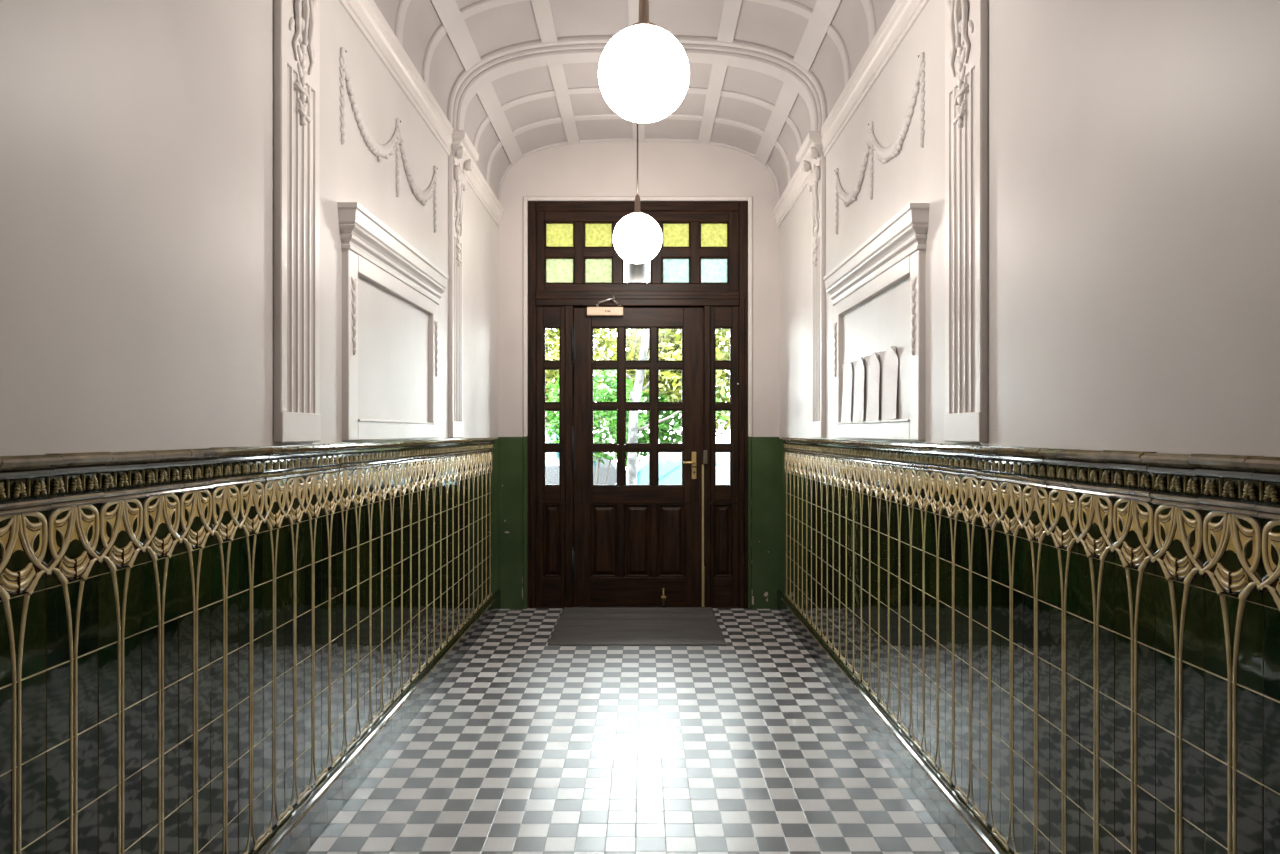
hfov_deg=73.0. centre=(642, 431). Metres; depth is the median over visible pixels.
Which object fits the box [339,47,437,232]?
garland
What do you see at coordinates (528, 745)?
floor
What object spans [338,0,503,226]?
trim
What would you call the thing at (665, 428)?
bush
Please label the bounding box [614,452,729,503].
car
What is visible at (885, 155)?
garland
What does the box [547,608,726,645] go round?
doormat
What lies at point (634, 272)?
window pane
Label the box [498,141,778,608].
wall
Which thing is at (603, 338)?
tree
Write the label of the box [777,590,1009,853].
baseboard
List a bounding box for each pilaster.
[274,0,320,442]
[448,130,478,437]
[796,131,825,437]
[944,0,987,442]
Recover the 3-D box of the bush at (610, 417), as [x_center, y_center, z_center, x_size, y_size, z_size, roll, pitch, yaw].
[-0.774,0.249,13.598,1.704,2.698,1.094,0,0,0]
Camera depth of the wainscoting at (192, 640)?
2.23 m
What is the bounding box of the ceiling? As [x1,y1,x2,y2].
[374,0,895,201]
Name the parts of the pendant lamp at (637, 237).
rod, globe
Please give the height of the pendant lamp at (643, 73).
1.159 m
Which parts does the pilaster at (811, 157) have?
neck panel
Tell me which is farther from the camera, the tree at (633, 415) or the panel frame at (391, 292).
the tree at (633, 415)
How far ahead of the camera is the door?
6.70 m
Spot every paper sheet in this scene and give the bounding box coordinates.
[841,362,852,421]
[852,357,864,421]
[865,353,879,420]
[878,346,897,419]
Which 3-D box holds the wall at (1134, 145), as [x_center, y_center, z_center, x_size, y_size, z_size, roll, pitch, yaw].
[1.150,-0.536,2.155,0.200,3.800,9.410,0,0,0]
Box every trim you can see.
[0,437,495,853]
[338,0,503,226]
[523,196,751,436]
[523,437,751,608]
[527,201,747,607]
[533,606,741,607]
[773,0,929,226]
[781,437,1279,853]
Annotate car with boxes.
[545,429,627,484]
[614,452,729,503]
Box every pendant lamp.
[598,0,688,122]
[613,123,661,263]
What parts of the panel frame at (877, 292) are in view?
cornice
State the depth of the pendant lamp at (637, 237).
5.43 m
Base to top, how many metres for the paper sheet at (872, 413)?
0.299 m
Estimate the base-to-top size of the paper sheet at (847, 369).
0.301 m
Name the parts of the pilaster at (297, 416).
neck panel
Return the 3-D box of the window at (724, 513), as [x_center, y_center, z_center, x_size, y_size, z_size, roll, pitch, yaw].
[0.633,0.194,6.726,0.221,2.339,0.045,0,0,0]
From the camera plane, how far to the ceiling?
4.97 m
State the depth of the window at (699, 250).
6.71 m
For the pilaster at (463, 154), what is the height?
1.746 m
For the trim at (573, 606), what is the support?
attached to the wall at (608, 168)
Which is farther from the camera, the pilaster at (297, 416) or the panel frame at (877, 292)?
the panel frame at (877, 292)
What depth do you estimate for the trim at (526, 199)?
6.66 m
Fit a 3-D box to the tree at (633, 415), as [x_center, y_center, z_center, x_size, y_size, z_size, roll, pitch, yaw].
[0.013,-0.215,10.481,2.557,3.607,0.978,0,0,0]
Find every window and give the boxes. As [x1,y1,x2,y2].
[536,211,738,290]
[536,306,564,606]
[710,306,738,606]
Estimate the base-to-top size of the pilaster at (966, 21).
1.746 m
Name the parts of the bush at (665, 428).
stem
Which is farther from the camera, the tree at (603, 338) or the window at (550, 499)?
the tree at (603, 338)
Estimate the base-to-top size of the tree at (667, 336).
4.675 m
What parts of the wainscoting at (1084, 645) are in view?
capping moulding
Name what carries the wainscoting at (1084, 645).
attached to the wall at (1134, 145)
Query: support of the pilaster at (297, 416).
attached to the wall at (137, 136)
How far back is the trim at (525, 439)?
6.66 m
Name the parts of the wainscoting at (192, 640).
capping moulding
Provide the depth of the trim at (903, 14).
4.03 m
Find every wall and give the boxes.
[0,0,497,595]
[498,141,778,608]
[779,0,1279,595]
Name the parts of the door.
closer arm, handle, handle plate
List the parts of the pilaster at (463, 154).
neck panel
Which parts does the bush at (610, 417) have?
stem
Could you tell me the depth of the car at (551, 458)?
14.55 m
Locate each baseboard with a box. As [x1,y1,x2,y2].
[253,590,499,853]
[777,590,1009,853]
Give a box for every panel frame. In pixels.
[337,202,448,440]
[823,203,929,440]
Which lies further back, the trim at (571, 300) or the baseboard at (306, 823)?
the trim at (571, 300)
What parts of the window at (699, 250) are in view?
pane, pane, pane, pane, pane, pane, pane, pane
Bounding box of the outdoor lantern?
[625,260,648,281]
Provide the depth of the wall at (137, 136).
2.06 m
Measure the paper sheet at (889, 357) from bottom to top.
0.301 m
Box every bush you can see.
[545,370,647,484]
[611,331,723,466]
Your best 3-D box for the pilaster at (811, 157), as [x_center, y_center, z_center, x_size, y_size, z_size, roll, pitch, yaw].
[0.996,-0.841,5.120,0.107,1.746,0.428,0,0,0]
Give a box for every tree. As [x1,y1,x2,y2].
[545,261,729,484]
[545,329,636,427]
[616,329,729,432]
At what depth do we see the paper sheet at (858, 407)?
4.16 m
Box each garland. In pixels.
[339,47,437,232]
[834,52,924,234]
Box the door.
[571,295,702,606]
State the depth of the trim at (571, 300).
6.69 m
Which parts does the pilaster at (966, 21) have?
neck panel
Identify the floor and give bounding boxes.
[306,608,958,853]
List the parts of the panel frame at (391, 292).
cornice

